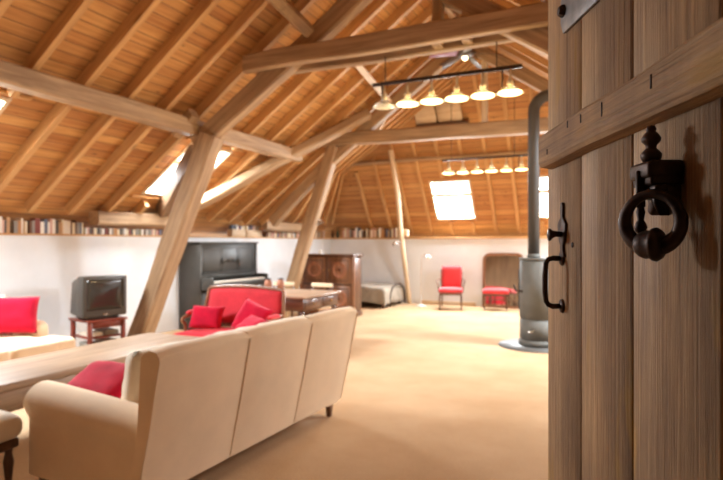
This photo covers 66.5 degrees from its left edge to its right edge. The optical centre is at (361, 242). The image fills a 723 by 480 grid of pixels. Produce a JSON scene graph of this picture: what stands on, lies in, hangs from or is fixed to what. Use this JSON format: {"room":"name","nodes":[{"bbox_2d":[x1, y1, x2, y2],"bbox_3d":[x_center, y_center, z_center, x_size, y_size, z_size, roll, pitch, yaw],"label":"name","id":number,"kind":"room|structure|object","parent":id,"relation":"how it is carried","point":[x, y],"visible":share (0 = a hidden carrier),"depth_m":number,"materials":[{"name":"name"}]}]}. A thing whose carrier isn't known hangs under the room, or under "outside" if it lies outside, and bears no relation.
{"room":"attic living room","nodes":[
{"label":"attic living room","id":0,"kind":"room"},
{"bbox_2d":[0,235,329,346],"bbox_3d":[-3.703,0.700,8.940,0.400,1.600,13.550,0,0,25],"label":"wall","id":1,"kind":"structure","parent":0,"point":[46,267],"depth_m":7.89,"materials":[{"name":"paint"}]},
{"bbox_2d":[0,233,330,238],"bbox_3d":[-3.532,-0.113,9.000,0.180,0.025,12.800,0,0,25],"label":"trim","id":2,"kind":"structure","parent":1,"relation":"on","point":[0,233],"depth_m":8.56,"materials":[{"name":"brown wood"}]},
{"bbox_2d":[0,216,1,232],"bbox_3d":[-4.515,-0.227,6.839,0.110,0.203,0.041,0,0,25],"label":"book","id":3,"kind":"object","parent":2,"relation":"on","point":[0,216],"visible":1,"depth_m":6.82,"materials":[{"name":"white paper"}]},
{"bbox_2d":[2,217,9,232],"bbox_3d":[-4.475,-0.224,6.926,0.110,0.197,0.043,0,0,25],"label":"book","id":4,"kind":"object","parent":2,"relation":"on","point":[7,219],"visible":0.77,"depth_m":6.90,"materials":[{"name":"brown paper"}]},
{"bbox_2d":[10,221,17,232],"bbox_3d":[-4.434,-0.203,7.015,0.110,0.156,0.051,0,0,25],"label":"book","id":5,"kind":"object","parent":2,"relation":"on","point":[13,224],"visible":0.8,"depth_m":6.99,"materials":[{"name":"grey paper"}]},
{"bbox_2d":[16,220,20,232],"bbox_3d":[-4.415,-0.206,7.058,0.110,0.162,0.040,0,0,25],"label":"book","id":6,"kind":"object","parent":2,"relation":"on","point":[19,221],"visible":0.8,"depth_m":7.03,"materials":[{"name":"brown paper"}]},
{"bbox_2d":[16,218,22,232],"bbox_3d":[-4.401,-0.222,7.088,0.110,0.192,0.022,0,0,25],"label":"book","id":7,"kind":"object","parent":2,"relation":"on","point":[20,219],"visible":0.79,"depth_m":7.07,"materials":[{"name":"white paper"}]},
{"bbox_2d":[27,221,31,232],"bbox_3d":[-4.353,-0.207,7.192,0.110,0.163,0.035,0,0,25],"label":"book","id":8,"kind":"object","parent":2,"relation":"on","point":[29,223],"visible":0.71,"depth_m":7.17,"materials":[{"name":"brown paper"}]},
{"bbox_2d":[27,220,34,232],"bbox_3d":[-4.337,-0.211,7.227,0.110,0.170,0.038,0,0,25],"label":"book","id":9,"kind":"object","parent":2,"relation":"on","point":[33,221],"visible":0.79,"depth_m":7.20,"materials":[{"name":"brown paper"}]},
{"bbox_2d":[30,218,37,232],"bbox_3d":[-4.321,-0.227,7.262,0.110,0.203,0.037,0,0,25],"label":"book","id":10,"kind":"object","parent":2,"relation":"on","point":[35,219],"visible":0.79,"depth_m":7.24,"materials":[{"name":"red paper"}]},
{"bbox_2d":[38,218,39,233],"bbox_3d":[-4.305,-0.224,7.296,0.110,0.198,0.036,0,0,25],"label":"book","id":11,"kind":"object","parent":2,"relation":"on","point":[38,218],"visible":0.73,"depth_m":7.27,"materials":[{"name":"red paper"}]},
{"bbox_2d":[40,222,43,233],"bbox_3d":[-4.286,-0.205,7.338,0.110,0.158,0.052,0,0,25],"label":"book","id":12,"kind":"object","parent":2,"relation":"on","point":[41,223],"visible":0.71,"depth_m":7.31,"materials":[{"name":"white paper"}]},
{"bbox_2d":[40,219,47,233],"bbox_3d":[-4.264,-0.223,7.384,0.110,0.195,0.047,0,0,25],"label":"book","id":13,"kind":"object","parent":2,"relation":"on","point":[45,221],"visible":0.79,"depth_m":7.36,"materials":[{"name":"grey paper"}]},
{"bbox_2d":[48,219,51,233],"bbox_3d":[-4.234,-0.226,7.451,0.110,0.202,0.031,0,0,25],"label":"book","id":14,"kind":"object","parent":2,"relation":"on","point":[49,220],"visible":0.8,"depth_m":7.42,"materials":[{"name":"beige paper"}]},
{"bbox_2d":[52,219,54,233],"bbox_3d":[-4.217,-0.227,7.486,0.110,0.202,0.045,0,0,25],"label":"book","id":15,"kind":"object","parent":2,"relation":"on","point":[53,220],"visible":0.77,"depth_m":7.46,"materials":[{"name":"white paper"}]},
{"bbox_2d":[55,220,58,233],"bbox_3d":[-4.197,-0.217,7.530,0.110,0.183,0.047,0,0,25],"label":"book","id":16,"kind":"object","parent":2,"relation":"on","point":[56,221],"visible":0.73,"depth_m":7.51,"materials":[{"name":"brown paper"}]},
{"bbox_2d":[57,219,63,233],"bbox_3d":[-4.160,-0.227,7.610,0.110,0.203,0.022,0,0,25],"label":"book","id":17,"kind":"object","parent":2,"relation":"on","point":[60,220],"visible":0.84,"depth_m":7.59,"materials":[{"name":"beige paper"}]},
{"bbox_2d":[59,222,61,233],"bbox_3d":[-4.176,-0.203,7.576,0.110,0.156,0.051,0,0,25],"label":"book","id":18,"kind":"object","parent":2,"relation":"on","point":[60,223],"visible":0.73,"depth_m":7.55,"materials":[{"name":"brown paper"}]},
{"bbox_2d":[64,220,66,233],"bbox_3d":[-4.145,-0.220,7.644,0.110,0.189,0.049,0,0,25],"label":"book","id":19,"kind":"object","parent":2,"relation":"on","point":[65,221],"visible":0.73,"depth_m":7.62,"materials":[{"name":"white paper"}]},
{"bbox_2d":[67,221,69,233],"bbox_3d":[-4.123,-0.217,7.691,0.110,0.183,0.051,0,0,25],"label":"book","id":20,"kind":"object","parent":2,"relation":"on","point":[68,222],"visible":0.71,"depth_m":7.66,"materials":[{"name":"white paper"}]},
{"bbox_2d":[68,220,71,233],"bbox_3d":[-4.107,-0.220,7.727,0.110,0.190,0.024,0,0,25],"label":"book","id":21,"kind":"object","parent":2,"relation":"on","point":[68,220],"visible":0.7,"depth_m":7.70,"materials":[{"name":"brown paper"}]},
{"bbox_2d":[72,222,74,233],"bbox_3d":[-4.092,-0.207,7.760,0.110,0.163,0.045,0,0,25],"label":"book","id":22,"kind":"object","parent":2,"relation":"on","point":[73,223],"visible":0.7,"depth_m":7.73,"materials":[{"name":"beige paper"}]},
{"bbox_2d":[72,220,76,233],"bbox_3d":[-4.077,-0.224,7.793,0.110,0.197,0.025,0,0,25],"label":"book","id":23,"kind":"object","parent":2,"relation":"on","point":[74,221],"visible":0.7,"depth_m":7.77,"materials":[{"name":"brown paper"}]},
{"bbox_2d":[77,222,79,233],"bbox_3d":[-4.060,-0.208,7.828,0.110,0.165,0.051,0,0,25],"label":"book","id":24,"kind":"object","parent":2,"relation":"on","point":[78,223],"visible":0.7,"depth_m":7.81,"materials":[{"name":"grey paper"}]},
{"bbox_2d":[83,228,87,233],"bbox_3d":[-4.005,-0.172,7.949,0.110,0.094,0.035,0,0,25],"label":"book","id":25,"kind":"object","parent":2,"relation":"on","point":[85,230],"visible":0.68,"depth_m":7.92,"materials":[{"name":"white paper"}]},
{"bbox_2d":[227,229,245,236],"bbox_3d":[-2.529,-0.200,11.158,0.120,0.150,0.440,0,0,25],"label":"box file","id":26,"kind":"object","parent":2,"relation":"on","point":[230,232],"visible":1,"depth_m":11.06,"materials":[{"name":"cardboard"}]},
{"bbox_2d":[246,230,258,236],"bbox_3d":[-2.328,-0.200,11.594,0.120,0.150,0.440,0,0,25],"label":"box file","id":27,"kind":"object","parent":2,"relation":"on","point":[249,233],"visible":0.7,"depth_m":11.54,"materials":[{"name":"cardboard"}]},
{"bbox_2d":[255,225,260,236],"bbox_3d":[-2.224,-0.256,11.843,0.130,0.260,0.020,0,0,25],"label":"bookend","id":28,"kind":"object","parent":2,"relation":"on","point":[258,226],"visible":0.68,"depth_m":11.82,"materials":[{"name":"wood"}]},
{"bbox_2d":[262,232,267,236],"bbox_3d":[-2.112,-0.178,12.063,0.110,0.106,0.054,0,0,25],"label":"book","id":29,"kind":"object","parent":2,"relation":"on","point":[264,234],"visible":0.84,"depth_m":12.04,"materials":[{"name":"brown paper"}]},
{"bbox_2d":[0,0,547,237],"bbox_3d":[0.672,-1.920,6.965,10.300,3.708,13.616,0,0,25],"label":"ceiling","id":30,"kind":"structure","parent":0,"point":[98,89],"depth_m":7.43,"materials":[{"name":"brown wood"}]},
{"bbox_2d":[0,96,11,114],"bbox_3d":[-4.192,-1.135,5.324,1.045,0.798,0.970,0,0,25],"label":"window","id":31,"kind":"structure","parent":30,"relation":"attached to","point":[4,101],"depth_m":5.54,"materials":[{"name":"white glass"}]},
{"bbox_2d":[89,211,169,226],"bbox_3d":[-3.506,-0.364,8.547,0.216,0.211,1.500,0,0,25],"label":"beam","id":32,"kind":"structure","parent":30,"relation":"attached to","point":[103,218],"depth_m":8.27,"materials":[{"name":"brown wood"}]},
{"bbox_2d":[156,144,193,216],"bbox_3d":[-2.749,-0.895,8.259,0.203,0.970,1.734,0,0,-35],"label":"strut","id":33,"kind":"object","parent":32,"relation":"on","point":[164,207],"visible":0.66,"depth_m":8.26,"materials":[{"name":"brown wood"}]},
{"bbox_2d":[170,108,199,138],"bbox_3d":[-2.290,-1.545,7.129,0.408,0.352,0.140,0,0,25],"label":"cleat","id":34,"kind":"object","parent":30,"relation":"attached to","point":[191,114],"visible":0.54,"depth_m":7.05,"materials":[{"name":"brown wood"}]},
{"bbox_2d":[141,142,232,195],"bbox_3d":[-2.711,-1.135,8.545,1.045,0.798,0.940,0,0,25],"label":"window","id":35,"kind":"structure","parent":30,"relation":"attached to","point":[225,154],"depth_m":8.47,"materials":[{"name":"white glass"}]},
{"bbox_2d":[190,0,371,144],"bbox_3d":[-0.990,-2.167,6.785,2.760,1.914,0.173,0,0,25],"label":"rafter","id":36,"kind":"object","parent":30,"relation":"attached to","point":[342,12],"visible":0.66,"depth_m":6.79,"materials":[{"name":"brown wood"}]},
{"bbox_2d":[267,0,314,36],"bbox_3d":[-0.967,-2.640,5.927,0.255,0.425,1.394,0,0,26],"label":"brace","id":37,"kind":"object","parent":36,"relation":"attached to","point":[284,7],"visible":1,"depth_m":6.25,"materials":[{"name":"brown wood"}]},
{"bbox_2d":[261,221,302,231],"bbox_3d":[-1.701,-0.363,12.477,0.179,0.221,1.750,0,-1,25],"label":"beam","id":38,"kind":"structure","parent":30,"relation":"attached to","point":[282,227],"depth_m":12.24,"materials":[{"name":"brown wood"}]},
{"bbox_2d":[198,109,370,210],"bbox_3d":[-1.480,-1.359,9.360,3.401,2.009,0.322,0,0,-11],"label":"brace","id":39,"kind":"object","parent":30,"relation":"attached to","point":[229,187],"visible":0.84,"depth_m":9.30,"materials":[{"name":"brown wood"}]},
{"bbox_2d":[242,1,547,73],"bbox_3d":[0.356,-2.205,5.967,3.940,0.231,0.122,0,0,25],"label":"tie beam","id":40,"kind":"structure","parent":30,"relation":"attached to","point":[531,16],"depth_m":5.87,"materials":[{"name":"brown wood"}]},
{"bbox_2d":[323,117,547,146],"bbox_3d":[1.637,-1.873,9.265,5.070,0.244,0.257,1,0,25],"label":"tie beam","id":41,"kind":"structure","parent":30,"relation":"attached to","point":[516,127],"depth_m":9.32,"materials":[{"name":"brown wood"}]},
{"bbox_2d":[268,56,452,226],"bbox_3d":[-0.066,-1.838,10.046,3.807,3.033,0.187,0,0,25],"label":"rafter","id":42,"kind":"object","parent":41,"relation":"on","point":[379,116],"visible":0.81,"depth_m":9.92,"materials":[{"name":"brown wood"}]},
{"bbox_2d":[355,66,391,104],"bbox_3d":[0.144,-2.591,8.740,0.152,0.330,2.024,0,0,19],"label":"brace","id":43,"kind":"object","parent":42,"relation":"attached to","point":[361,69],"visible":0.57,"depth_m":8.61,"materials":[{"name":"brown wood"}]},
{"bbox_2d":[415,101,468,126],"bbox_3d":[1.696,-2.726,11.774,1.140,0.493,0.367,0,0,25],"label":"boxes","id":44,"kind":"object","parent":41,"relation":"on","point":[426,116],"visible":0.67,"depth_m":11.72},
{"bbox_2d":[481,46,487,121],"bbox_3d":[2.030,-2.711,9.083,0.098,1.422,0.091,0,0,25],"label":"strut","id":45,"kind":"object","parent":41,"relation":"on","point":[484,102],"visible":0.6,"depth_m":9.05,"materials":[{"name":"brown wood"}]},
{"bbox_2d":[429,179,476,219],"bbox_3d":[2.172,-1.036,13.049,0.980,0.961,0.741,0,0,25],"label":"window","id":46,"kind":"structure","parent":30,"relation":"attached to","point":[465,193],"depth_m":13.03,"materials":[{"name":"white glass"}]},
{"bbox_2d":[429,49,502,69],"bbox_3d":[1.700,-3.260,8.900,1.175,0.623,1.196,0,0,25],"label":"ceiling fan","id":47,"kind":"object","parent":30,"relation":"hanging from","point":[466,54],"visible":0.79,"depth_m":8.87,"materials":[{"name":"grey metal"}]},
{"bbox_2d":[442,78,527,174],"bbox_3d":[2.344,-2.268,10.479,1.660,1.864,0.248,0,0,25],"label":"rail","id":48,"kind":"object","parent":30,"relation":"hanging from","point":[514,155],"visible":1,"depth_m":10.45,"materials":[{"name":"black metal"}]},
{"bbox_2d":[431,0,547,57],"bbox_3d":[2.329,-1.661,5.255,4.321,2.906,0.192,0,0,25],"label":"rafter","id":49,"kind":"object","parent":30,"relation":"attached to","point":[536,39],"visible":0.2,"depth_m":5.58,"materials":[{"name":"brown wood"}]},
{"bbox_2d":[257,26,547,74],"bbox_3d":[0.481,-2.171,6.239,3.940,0.160,0.122,0,0,25],"label":"tie beam","id":50,"kind":"structure","parent":49,"relation":"attached to","point":[489,40],"depth_m":6.20,"materials":[{"name":"brown wood"}]},
{"bbox_2d":[431,0,444,48],"bbox_3d":[0.831,-2.735,5.945,0.102,1.231,0.153,1,0,25],"label":"strut","id":51,"kind":"object","parent":50,"relation":"on","point":[438,8],"visible":0.6,"depth_m":5.89,"materials":[{"name":"brown wood"}]},
{"bbox_2d":[372,41,522,107],"bbox_3d":[0.890,-1.823,5.975,1.684,0.594,0.268,0,0,25],"label":"pendant light","id":52,"kind":"object","parent":50,"relation":"hanging from","point":[509,92],"visible":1,"depth_m":5.91,"materials":[{"name":"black metal"}]},
{"bbox_2d":[381,85,386,100],"bbox_3d":[0.257,-1.705,6.266,0.064,0.170,0.062,0,0,25],"label":"socket","id":53,"kind":"object","parent":52,"relation":"attached to","point":[383,96],"depth_m":6.26,"materials":[{"name":"gold"}]},
{"bbox_2d":[405,82,409,97],"bbox_3d":[0.512,-1.705,6.149,0.064,0.170,0.062,0,0,25],"label":"socket","id":54,"kind":"object","parent":52,"relation":"attached to","point":[407,94],"depth_m":6.13,"materials":[{"name":"gold"}]},
{"bbox_2d":[397,101,417,106],"bbox_3d":[0.512,-1.540,6.149,0.234,0.028,0.234,0,0,25],"label":"diffuser","id":55,"kind":"object","parent":52,"relation":"attached to","point":[404,103],"depth_m":6.09,"materials":[{"name":"glass"}]},
{"bbox_2d":[421,98,441,104],"bbox_3d":[0.768,-1.540,6.031,0.234,0.028,0.234,0,0,25],"label":"diffuser","id":56,"kind":"object","parent":52,"relation":"attached to","point":[430,101],"depth_m":5.98,"materials":[{"name":"glass"}]},
{"bbox_2d":[429,79,434,94],"bbox_3d":[0.768,-1.705,6.031,0.064,0.170,0.062,0,0,25],"label":"socket","id":57,"kind":"object","parent":52,"relation":"attached to","point":[431,91],"depth_m":6.02,"materials":[{"name":"gold"}]},
{"bbox_2d":[454,76,459,92],"bbox_3d":[1.023,-1.705,5.914,0.064,0.170,0.062,0,0,25],"label":"socket","id":58,"kind":"object","parent":52,"relation":"attached to","point":[456,89],"depth_m":5.90,"materials":[{"name":"gold"}]},
{"bbox_2d":[446,95,467,101],"bbox_3d":[1.023,-1.540,5.914,0.234,0.028,0.234,0,0,25],"label":"diffuser","id":59,"kind":"object","parent":52,"relation":"attached to","point":[457,98],"depth_m":5.86,"materials":[{"name":"white glass"}]},
{"bbox_2d":[480,72,485,89],"bbox_3d":[1.278,-1.705,5.796,0.064,0.170,0.062,0,0,25],"label":"socket","id":60,"kind":"object","parent":52,"relation":"attached to","point":[483,85],"depth_m":5.78,"materials":[{"name":"gold"}]},
{"bbox_2d":[472,92,493,98],"bbox_3d":[1.278,-1.540,5.796,0.234,0.028,0.234,0,0,25],"label":"diffuser","id":61,"kind":"object","parent":52,"relation":"attached to","point":[483,95],"depth_m":5.75,"materials":[{"name":"white glass"}]},
{"bbox_2d":[507,69,512,85],"bbox_3d":[1.534,-1.705,5.679,0.064,0.170,0.062,0,0,25],"label":"socket","id":62,"kind":"object","parent":52,"relation":"attached to","point":[510,82],"depth_m":5.67,"materials":[{"name":"gold"}]},
{"bbox_2d":[499,89,521,95],"bbox_3d":[1.534,-1.540,5.679,0.234,0.028,0.234,0,0,25],"label":"diffuser","id":63,"kind":"object","parent":52,"relation":"attached to","point":[509,92],"depth_m":5.63,"materials":[{"name":"white glass"}]},
{"bbox_2d":[461,10,472,44],"bbox_3d":[1.122,-2.620,5.812,0.102,1.001,0.153,1,1,25],"label":"strut","id":64,"kind":"object","parent":50,"relation":"on","point":[463,13],"visible":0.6,"depth_m":5.77,"materials":[{"name":"wood"}]},
{"bbox_2d":[473,47,547,91],"bbox_3d":[2.969,-2.383,8.651,2.652,1.930,0.188,0,0,25],"label":"rafter","id":65,"kind":"object","parent":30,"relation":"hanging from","point":[524,75],"visible":0.34,"depth_m":8.81,"materials":[{"name":"brown wood"}]},
{"bbox_2d":[540,175,547,217],"bbox_3d":[4.316,-1.036,12.063,0.980,0.961,0.741,0,0,25],"label":"window","id":66,"kind":"structure","parent":30,"relation":"attached to","point":[542,190],"depth_m":12.09,"materials":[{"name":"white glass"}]},
{"bbox_2d":[0,302,547,479],"bbox_3d":[0.219,1.560,5.981,10.000,0.120,15.650,0,0,25],"label":"floor","id":67,"kind":"structure","parent":0,"point":[429,392],"depth_m":4.82,"materials":[{"name":"carpet"}]},
{"bbox_2d":[0,410,21,479],"bbox_3d":[-2.330,1.232,3.119,0.560,0.535,0.520,0,0,19],"label":"footstool","id":68,"kind":"object","parent":67,"relation":"on","point":[10,423],"visible":1,"depth_m":3.20,"materials":[{"name":"beige fabric"}]},
{"bbox_2d":[0,295,75,361],"bbox_3d":[-4.120,1.047,5.473,1.220,0.905,2.060,0,0,25],"label":"sofa","id":69,"kind":"object","parent":67,"relation":"on","point":[12,345],"visible":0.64,"depth_m":5.84,"materials":[{"name":"beige fabric"}]},
{"bbox_2d":[0,348,10,361],"bbox_3d":[-4.020,1.115,5.427,1.000,0.177,0.539,0,0,25],"label":"seat cushion","id":70,"kind":"object","parent":69,"relation":"on","point":[5,353],"depth_m":5.40,"materials":[{"name":"beige fabric"}]},
{"bbox_2d":[0,295,39,334],"bbox_3d":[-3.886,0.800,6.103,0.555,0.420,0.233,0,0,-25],"label":"cushion","id":71,"kind":"object","parent":69,"relation":"on","point":[17,315],"visible":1,"depth_m":6.07,"materials":[{"name":"fabric"}]},
{"bbox_2d":[0,334,75,359],"bbox_3d":[-3.755,1.114,6.002,1.000,0.178,0.713,0,0,25],"label":"seat cushion","id":72,"kind":"object","parent":69,"relation":"on","point":[19,345],"depth_m":5.82,"materials":[{"name":"beige fabric"}]},
{"bbox_2d":[69,316,127,344],"bbox_3d":[-3.438,1.235,7.195,0.520,0.530,0.521,0,0,38],"label":"tv stand","id":73,"kind":"object","parent":67,"relation":"on","point":[120,321],"visible":0.49,"depth_m":7.07,"materials":[{"name":"red wood"}]},
{"bbox_2d":[79,340,98,345],"bbox_3d":[-3.480,1.330,7.100,0.290,0.098,0.176,0,0,38],"label":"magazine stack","id":74,"kind":"object","parent":73,"relation":"on","point":[84,342],"visible":0.21,"depth_m":7.09,"materials":[{"name":"paper"}]},
{"bbox_2d":[79,330,102,336],"bbox_3d":[-3.482,1.165,7.097,0.290,0.048,0.176,0,0,38],"label":"magazine stack","id":75,"kind":"object","parent":73,"relation":"on","point":[95,333],"visible":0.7,"depth_m":7.05,"materials":[{"name":"paper"}]},
{"bbox_2d":[73,333,120,338],"bbox_3d":[-3.438,1.200,7.195,0.440,0.020,0.454,0,0,38],"label":"shelf","id":76,"kind":"object","parent":73,"relation":"attached to","point":[75,335],"depth_m":7.05,"materials":[{"name":"red wood"}]},
{"bbox_2d":[70,275,126,319],"bbox_3d":[-3.433,0.695,7.166,0.463,0.550,0.580,0,0,38],"label":"television","id":77,"kind":"object","parent":73,"relation":"on","point":[102,296],"visible":1,"depth_m":6.99,"materials":[{"name":"plastic"}]},
{"bbox_2d":[94,337,115,341],"bbox_3d":[-3.356,1.320,7.260,0.290,0.118,0.185,0,0,38],"label":"magazine stack","id":78,"kind":"object","parent":73,"relation":"on","point":[106,338],"visible":0.18,"depth_m":7.21,"materials":[{"name":"paper"}]},
{"bbox_2d":[94,327,118,334],"bbox_3d":[-3.356,1.160,7.260,0.290,0.058,0.185,0,0,38],"label":"magazine stack","id":79,"kind":"object","parent":73,"relation":"on","point":[106,331],"visible":0.79,"depth_m":7.20,"materials":[{"name":"paper"}]},
{"bbox_2d":[0,332,199,411],"bbox_3d":[-2.504,1.225,4.366,0.750,0.550,2.940,0,0,24],"label":"coffee table","id":80,"kind":"object","parent":67,"relation":"on","point":[17,376],"visible":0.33,"depth_m":4.38,"materials":[{"name":"brown wood"}]},
{"bbox_2d":[127,130,223,336],"bbox_3d":[-2.578,0.042,7.512,1.622,3.031,0.256,0,0,25],"label":"leaning post","id":81,"kind":"object","parent":67,"relation":"on","point":[204,156],"visible":0.9,"depth_m":7.39,"materials":[{"name":"brown wood"}]},
{"bbox_2d":[23,306,357,479],"bbox_3d":[-1.043,1.022,4.034,1.158,0.957,2.207,0,0,27],"label":"sofa","id":82,"kind":"object","parent":67,"relation":"on","point":[184,408],"visible":1,"depth_m":3.23,"materials":[{"name":"beige fabric"}]},
{"bbox_2d":[68,361,124,398],"bbox_3d":[-1.696,0.939,3.623,0.520,0.267,0.374,0,0,21],"label":"cushion","id":83,"kind":"object","parent":82,"relation":"on","point":[103,377],"visible":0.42,"depth_m":3.57,"materials":[{"name":"fabric"}]},
{"bbox_2d":[121,336,205,402],"bbox_3d":[-1.201,0.850,3.431,0.357,0.454,0.592,0,0,27],"label":"cushion","id":84,"kind":"object","parent":82,"relation":"on","point":[130,385],"depth_m":3.18,"materials":[{"name":"beige fabric"}]},
{"bbox_2d":[206,324,262,336],"bbox_3d":[-0.922,0.850,3.996,0.360,0.454,0.592,0,0,27],"label":"cushion","id":85,"kind":"object","parent":82,"relation":"on","point":[240,328],"depth_m":3.99,"materials":[{"name":"beige fabric"}]},
{"bbox_2d":[257,315,303,324],"bbox_3d":[-0.662,0.850,4.514,0.356,0.454,0.592,0,0,27],"label":"cushion","id":86,"kind":"object","parent":82,"relation":"on","point":[302,315],"depth_m":4.56,"materials":[{"name":"beige fabric"}]},
{"bbox_2d":[179,242,267,329],"bbox_3d":[-2.487,0.740,10.148,0.740,1.520,1.680,0,0,25],"label":"piano","id":87,"kind":"object","parent":67,"relation":"on","point":[203,265],"visible":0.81,"depth_m":9.59,"materials":[{"name":"grey wood"}]},
{"bbox_2d":[173,284,285,336],"bbox_3d":[-1.587,1.015,6.647,1.264,0.983,0.672,0,0,25],"label":"settee","id":88,"kind":"object","parent":67,"relation":"on","point":[232,297],"visible":0.47,"depth_m":6.84,"materials":[{"name":"red fabric"}]},
{"bbox_2d":[188,305,224,328],"bbox_3d":[-1.903,0.915,6.776,0.424,0.283,0.213,0,0,10],"label":"cushion","id":89,"kind":"object","parent":88,"relation":"on","point":[206,317],"visible":1,"depth_m":6.71,"materials":[{"name":"fabric"}]},
{"bbox_2d":[234,315,268,328],"bbox_3d":[-1.261,0.955,6.304,0.254,0.225,0.394,0,0,-42],"label":"cushion","id":90,"kind":"object","parent":88,"relation":"on","point":[252,320],"visible":0.48,"depth_m":6.28,"materials":[{"name":"fabric"}]},
{"bbox_2d":[231,298,272,327],"bbox_3d":[-1.304,0.900,6.545,0.528,0.474,0.240,0,0,31],"label":"cushion","id":91,"kind":"object","parent":88,"relation":"on","point":[249,307],"visible":0.55,"depth_m":6.51,"materials":[{"name":"fabric"}]},
{"bbox_2d":[273,282,294,316],"bbox_3d":[-1.403,1.083,9.203,0.420,0.835,0.469,0,0,22],"label":"dining chair","id":92,"kind":"object","parent":67,"relation":"on","point":[274,283],"visible":0.15,"depth_m":9.35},
{"bbox_2d":[284,146,336,317],"bbox_3d":[-1.022,-0.150,10.488,1.356,3.374,0.221,0,0,25],"label":"leaning post","id":93,"kind":"object","parent":67,"relation":"on","point":[325,174],"visible":0.74,"depth_m":10.37,"materials":[{"name":"brown wood"}]},
{"bbox_2d":[316,219,322,224],"bbox_3d":[-0.796,-0.389,10.207,0.100,0.117,0.211,0,0,-21],"label":"spotlight","id":94,"kind":"object","parent":93,"relation":"attached to","point":[319,221],"visible":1,"depth_m":10.14,"materials":[{"name":"silver metal"}]},
{"bbox_2d":[284,289,340,315],"bbox_3d":[-1.141,1.117,8.241,1.320,0.765,1.120,0,0,25],"label":"table","id":95,"kind":"object","parent":67,"relation":"on","point":[298,300],"visible":0.26,"depth_m":7.85,"materials":[{"name":"brown wood"}]},
{"bbox_2d":[264,278,271,286],"bbox_3d":[-1.474,0.643,8.713,0.124,0.182,0.122,0,0,25],"label":"jar","id":96,"kind":"object","parent":95,"relation":"on","point":[268,282],"visible":0.77,"depth_m":8.67,"materials":[{"name":"brown"}]},
{"bbox_2d":[277,278,283,288],"bbox_3d":[-1.287,0.643,8.759,0.124,0.182,0.122,0,0,25],"label":"jar","id":97,"kind":"object","parent":95,"relation":"on","point":[280,282],"visible":0.85,"depth_m":8.71,"materials":[{"name":"brown"}]},
{"bbox_2d":[298,283,332,315],"bbox_3d":[-0.749,1.083,8.946,0.420,0.835,0.469,0,0,27],"label":"dining chair","id":98,"kind":"object","parent":67,"relation":"on","point":[327,285],"visible":0.38,"depth_m":8.98,"materials":[{"name":"brown wood"}]},
{"bbox_2d":[300,254,362,316],"bbox_3d":[-0.624,0.865,11.470,1.270,1.270,0.500,0,0,25],"label":"cabinet","id":99,"kind":"object","parent":67,"relation":"on","point":[343,271],"visible":0.68,"depth_m":11.22,"materials":[{"name":"brown wood"}]},
{"bbox_2d":[381,283,405,307],"bbox_3d":[-0.028,1.233,13.527,1.923,0.534,1.214,0,0,25],"label":"daybed","id":100,"kind":"object","parent":67,"relation":"on","point":[399,302],"visible":0.21,"depth_m":13.08,"materials":[{"name":"beige metal"}]},
{"bbox_2d":[361,282,404,305],"bbox_3d":[-0.083,1.229,13.500,1.991,0.484,1.331,0,0,25],"label":"blanket","id":101,"kind":"object","parent":100,"relation":"on","point":[372,292],"visible":0.44,"depth_m":12.74,"materials":[{"name":"grey fabric"}]},
{"bbox_2d":[388,150,411,303],"bbox_3d":[0.948,-0.310,13.131,0.154,3.654,1.310,0,0,26],"label":"leaning pole","id":102,"kind":"object","parent":67,"relation":"on","point":[391,154],"visible":0.99,"depth_m":13.07,"materials":[{"name":"beige wood"}]},
{"bbox_2d":[416,254,431,306],"bbox_3d":[1.484,0.885,13.076,0.407,1.229,0.257,0,0,25],"label":"floor lamp","id":103,"kind":"object","parent":67,"relation":"on","point":[428,256],"visible":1,"depth_m":13.00,"materials":[{"name":"white metal"}]},
{"bbox_2d":[436,266,464,309],"bbox_3d":[2.050,1.016,12.612,0.658,0.975,0.631,0,0,12],"label":"armchair","id":104,"kind":"object","parent":67,"relation":"on","point":[451,279],"visible":1,"depth_m":12.78,"materials":[{"name":"red fabric"}]},
{"bbox_2d":[482,288,508,310],"bbox_3d":[3.015,1.255,12.394,0.580,0.490,0.440,0,0,13],"label":"footstool","id":105,"kind":"object","parent":67,"relation":"on","point":[487,291],"visible":1,"depth_m":12.20,"materials":[{"name":"red fabric"}]},
{"bbox_2d":[482,253,522,308],"bbox_3d":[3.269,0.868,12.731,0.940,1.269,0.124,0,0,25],"label":"chair","id":106,"kind":"object","parent":67,"relation":"on","point":[500,270],"visible":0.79,"depth_m":12.74,"materials":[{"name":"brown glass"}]},
{"bbox_2d":[499,90,547,352],"bbox_3d":[2.894,-0.361,7.737,1.996,3.723,1.118,0,0,44],"label":"stove","id":107,"kind":"object","parent":67,"relation":"on","point":[533,312],"visible":0.75,"depth_m":7.96,"materials":[{"name":"grey metal"}]},
{"bbox_2d":[539,0,722,479],"bbox_3d":[0.403,0.415,0.728,0.112,2.150,1.155,0,0,2],"label":"door","id":108,"kind":"structure","parent":67,"relation":"on","point":[631,150],"depth_m":0.85,"materials":[{"name":"brown wood"}]},
{"bbox_2d":[397,230,408,235],"bbox_3d":[1.001,-0.240,13.255,0.260,0.160,0.100,0,0,25],"label":"block","id":109,"kind":"object","parent":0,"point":[405,232],"visible":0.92,"depth_m":13.19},
{"bbox_2d":[330,239,547,306],"bbox_3d":[3.416,0.700,12.931,9.200,1.600,0.350,0,0,25],"label":"wall","id":110,"kind":"structure","parent":0,"point":[381,262],"depth_m":13.55,"materials":[{"name":"paint"}]},
{"bbox_2d":[331,237,546,238],"bbox_3d":[3.375,-0.120,12.829,9.150,0.040,0.190,0,0,25],"label":"trim","id":111,"kind":"structure","parent":110,"relation":"on","point":[383,237],"depth_m":13.31,"materials":[{"name":"brown wood"}]},
{"bbox_2d":[421,300,475,305],"bbox_3d":[2.089,1.455,13.335,1.350,0.090,0.025,0,0,25],"label":"baseboard","id":112,"kind":"structure","parent":110,"relation":"attached to","point":[422,301],"depth_m":13.30,"materials":[{"name":"brown wood"}]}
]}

